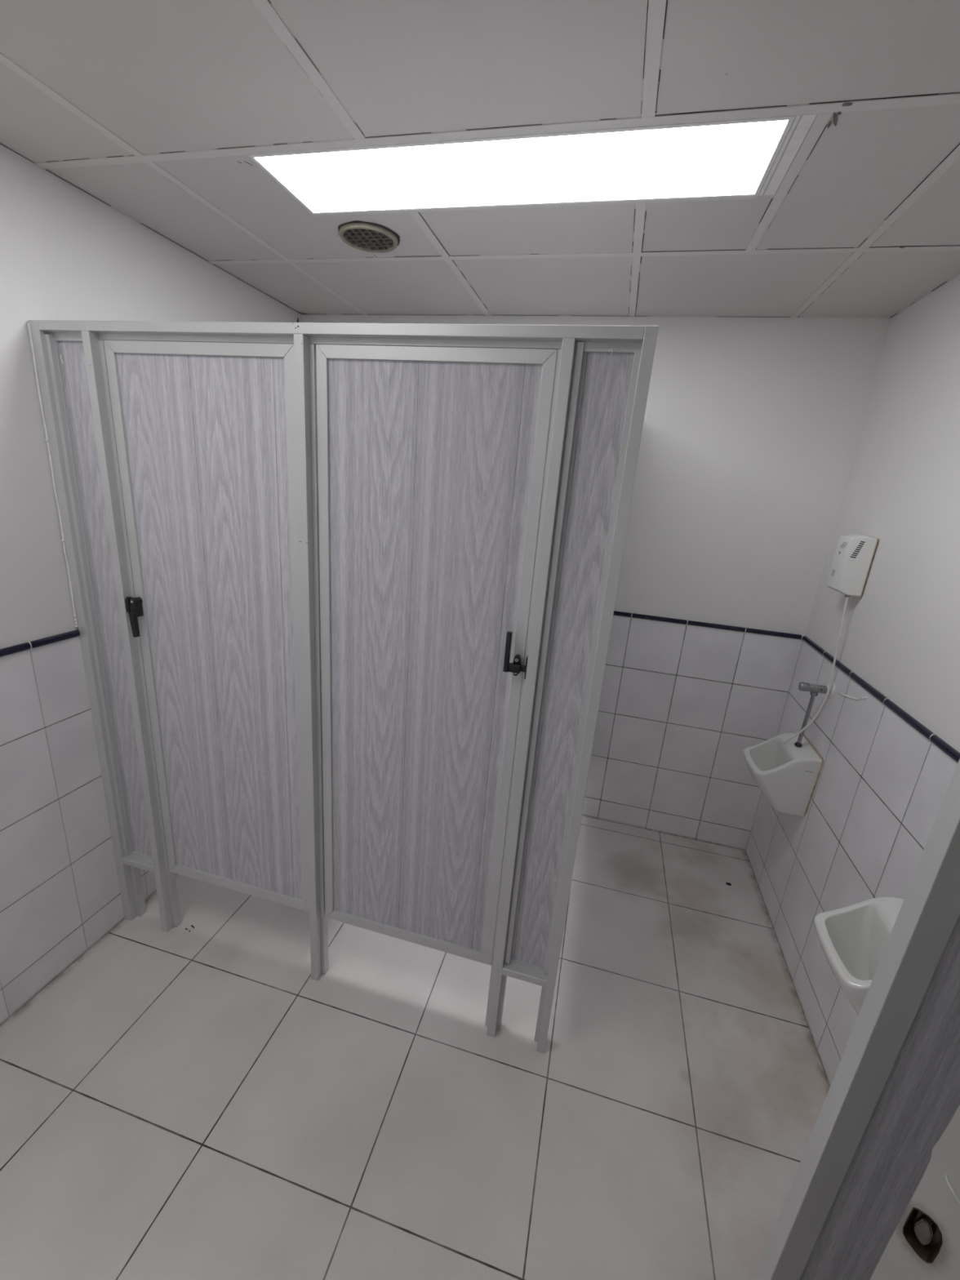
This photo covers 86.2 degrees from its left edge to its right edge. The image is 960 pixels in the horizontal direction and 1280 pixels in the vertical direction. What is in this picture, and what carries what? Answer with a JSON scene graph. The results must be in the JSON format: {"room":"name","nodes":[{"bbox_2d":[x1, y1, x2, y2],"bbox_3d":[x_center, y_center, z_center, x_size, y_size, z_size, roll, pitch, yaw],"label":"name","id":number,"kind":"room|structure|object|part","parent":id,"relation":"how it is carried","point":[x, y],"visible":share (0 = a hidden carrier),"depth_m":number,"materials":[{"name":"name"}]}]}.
{"room":"public restroom","nodes":[
{"label":"public restroom","id":0,"kind":"room"},
{"bbox_2d":[0,144,301,1026],"bbox_3d":[-1.303,-0.087,1.622,0.100,2.378,2.730,8,17,13],"label":"wall","id":1,"kind":"structure","parent":0,"point":[66,254],"depth_m":1.53,"materials":[{"name":"paint"}]},
{"bbox_2d":[0,630,79,657],"bbox_3d":[-1.429,0.158,0.984,0.012,0.025,1.349,8,17,13],"label":"trim","id":2,"kind":"structure","parent":1,"relation":"attached to","point":[10,651],"depth_m":1.50,"materials":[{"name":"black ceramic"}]},
{"bbox_2d":[0,815,829,1279],"bbox_3d":[-0.273,1.398,1.288,2.659,0.100,3.630,8,17,13],"label":"floor","id":3,"kind":"structure","parent":0,"point":[179,1103],"depth_m":1.46,"materials":[{"name":"tile"}]},
{"bbox_2d":[26,320,658,1053],"bbox_3d":[-0.341,0.051,2.067,1.605,2.001,1.293,8,17,13],"label":"partition","id":4,"kind":"structure","parent":3,"relation":"on","point":[343,595],"depth_m":1.39,"materials":[{"name":"laminate"}]},
{"bbox_3d":[-1.149,-0.012,1.627,0.120,1.672,0.008,8,17,13],"label":"fixed panel","id":5,"kind":"part","parent":4,"relation":"part of","materials":[{"name":"grey laminate"}]},
{"bbox_3d":[-1.090,0.135,1.640,0.050,1.976,0.052,8,17,13],"label":"post","id":6,"kind":"part","parent":4,"relation":"part of","materials":[{"name":"metal"}]},
{"bbox_3d":[-1.038,-0.069,1.546,0.031,0.117,0.036,8,17,13],"label":"latch handle","id":7,"kind":"part","parent":4,"relation":"part of","materials":[{"name":"black plastic"}]},
{"bbox_3d":[-0.777,0.060,1.546,0.565,1.699,0.026,8,17,13],"label":"cubicle door","id":8,"kind":"part","parent":4,"relation":"part of","materials":[{"name":"laminate"}]},
{"bbox_3d":[-0.777,0.057,1.544,0.514,1.642,0.009,8,17,13],"label":"door panel","id":9,"kind":"part","parent":4,"relation":"part of","materials":[{"name":"grey laminate"}]},
{"bbox_3d":[-0.490,0.224,1.505,0.050,1.976,0.052,8,17,13],"label":"post","id":10,"kind":"part","parent":4,"relation":"part of","materials":[{"name":"metal"}]},
{"bbox_3d":[-0.542,0.899,1.712,1.546,0.032,0.052,8,17,13],"label":"rail","id":11,"kind":"part","parent":4,"relation":"part of","materials":[{"name":"metal"}]},
{"bbox_3d":[-0.414,-0.722,1.214,1.546,0.038,0.052,8,17,13],"label":"rail","id":12,"kind":"part","parent":4,"relation":"part of","materials":[{"name":"metal"}]},
{"bbox_3d":[-0.173,0.148,1.408,0.522,1.646,0.009,8,17,13],"label":"door panel","id":13,"kind":"part","parent":4,"relation":"part of","materials":[{"name":"grey laminate"}]},
{"bbox_3d":[-0.173,0.151,1.411,0.571,1.702,0.026,8,17,13],"label":"cubicle door","id":14,"kind":"part","parent":4,"relation":"part of","materials":[{"name":"laminate"}]},
{"bbox_3d":[0.085,0.035,1.274,0.041,0.116,0.038,8,17,13],"label":"latch handle","id":15,"kind":"part","parent":4,"relation":"part of","materials":[{"name":"black plastic"}]},
{"bbox_3d":[0.115,0.314,1.369,0.050,1.976,0.052,8,17,13],"label":"post","id":16,"kind":"part","parent":4,"relation":"part of","materials":[{"name":"metal"}]},
{"bbox_3d":[0.207,0.190,1.321,0.133,1.672,0.008,8,17,13],"label":"fixed panel","id":17,"kind":"part","parent":4,"relation":"part of","materials":[{"name":"grey laminate"}]},
{"bbox_3d":[0.265,0.325,1.332,0.038,2.001,0.052,8,17,13],"label":"post","id":18,"kind":"part","parent":4,"relation":"part of","materials":[{"name":"metal"}]},
{"bbox_2d":[754,759,959,1279],"bbox_3d":[0.754,0.567,0.670,0.444,2.000,0.035,8,17,13],"label":"partition panel","id":19,"kind":"object","parent":3,"relation":"on","point":[894,1091],"visible":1,"depth_m":0.73,"materials":[{"name":"laminate"}]},
{"bbox_3d":[0.770,0.440,0.627,0.380,1.680,0.010,8,17,13],"label":"screen panel","id":20,"kind":"part","parent":19,"relation":"part of","materials":[{"name":"grey laminate"}]},
{"bbox_2d":[0,0,959,317],"bbox_3d":[0.014,-1.068,0.934,2.659,0.100,2.830,8,17,13],"label":"ceiling","id":21,"kind":"structure","parent":0,"point":[156,111],"depth_m":1.05,"materials":[{"name":"paint"}]},
{"bbox_2d":[337,220,399,253],"bbox_3d":[-0.340,-1.238,1.581,0.190,0.012,0.187,8,17,13],"label":"ceiling vent","id":22,"kind":"object","parent":21,"relation":"in","point":[368,237],"visible":1,"depth_m":1.57,"materials":[{"name":"plastic"}]},
{"bbox_2d":[248,114,817,214],"bbox_3d":[0.072,-1.099,1.207,1.213,0.012,0.276,8,17,13],"label":"recessed light","id":23,"kind":"object","parent":21,"relation":"in","point":[727,158],"visible":1,"depth_m":1.18,"materials":[{"name":"white plastic"}]},
{"bbox_2d":[301,314,891,850],"bbox_3d":[0.261,-0.254,2.568,2.467,2.378,0.100,8,17,13],"label":"wall","id":24,"kind":"structure","parent":0,"point":[752,427],"depth_m":2.26,"materials":[{"name":"paint"}]},
{"bbox_2d":[613,610,801,639],"bbox_3d":[1.015,-0.072,2.362,0.842,0.025,0.012,8,17,13],"label":"trim","id":25,"kind":"structure","parent":24,"relation":"attached to","point":[760,632],"depth_m":2.35,"materials":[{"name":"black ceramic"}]},
{"bbox_2d":[745,274,959,1087],"bbox_3d":[1.166,0.280,1.065,0.104,2.378,2.730,8,17,13],"label":"wall","id":26,"kind":"structure","parent":0,"point":[882,787],"depth_m":1.65,"materials":[{"name":"tile"}]},
{"bbox_2d":[743,733,823,817],"bbox_3d":[1.198,0.526,2.082,0.220,0.268,0.237,8,17,13],"label":"urinal","id":27,"kind":"object","parent":26,"relation":"attached to","point":[787,775],"visible":0.95,"depth_m":2.00,"materials":[{"name":"ceramic"}]},
{"bbox_2d":[794,681,835,746],"bbox_3d":[1.266,0.283,1.980,0.107,0.277,0.060,8,17,13],"label":"valve","id":28,"kind":"object","parent":26,"relation":"attached to","point":[815,689],"visible":0.94,"depth_m":1.95,"materials":[{"name":"silver metal"}]},
{"bbox_2d":[782,533,878,744],"bbox_3d":[1.298,0.028,1.932,0.098,0.835,0.119,8,17,13],"label":"dispenser","id":29,"kind":"object","parent":26,"relation":"attached to","point":[851,562],"visible":1,"depth_m":1.81,"materials":[{"name":"beige plastic"}]},
{"bbox_3d":[1.369,-0.262,1.837,0.003,0.206,0.107,8,17,13],"label":"plate","id":30,"kind":"part","parent":29,"relation":"part of","materials":[{"name":"white plastic"}]},
{"bbox_2d":[813,897,904,1015],"bbox_3d":[0.973,0.810,1.280,0.217,0.261,0.234,8,17,13],"label":"urinal","id":31,"kind":"object","parent":26,"relation":"attached to","point":[853,939],"visible":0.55,"depth_m":1.34,"materials":[{"name":"ceramic"}]},
{"bbox_2d":[802,635,959,764],"bbox_3d":[1.100,0.341,1.042,0.012,0.025,2.621,8,17,13],"label":"trim","id":32,"kind":"structure","parent":26,"relation":"attached to","point":[935,740],"depth_m":1.52,"materials":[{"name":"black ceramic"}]},
{"bbox_3d":[-0.420,0.474,0.028,2.659,2.378,0.104,8,17,13],"label":"wall","id":33,"kind":"structure","parent":0,"visible":0},
{"bbox_2d":[869,1104,959,1279],"bbox_3d":[0.561,0.673,0.190,0.041,2.010,0.716,-6,20,-30],"label":"door","id":34,"kind":"structure","parent":33,"relation":"in","point":[924,1244],"depth_m":0.43,"materials":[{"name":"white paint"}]}
]}

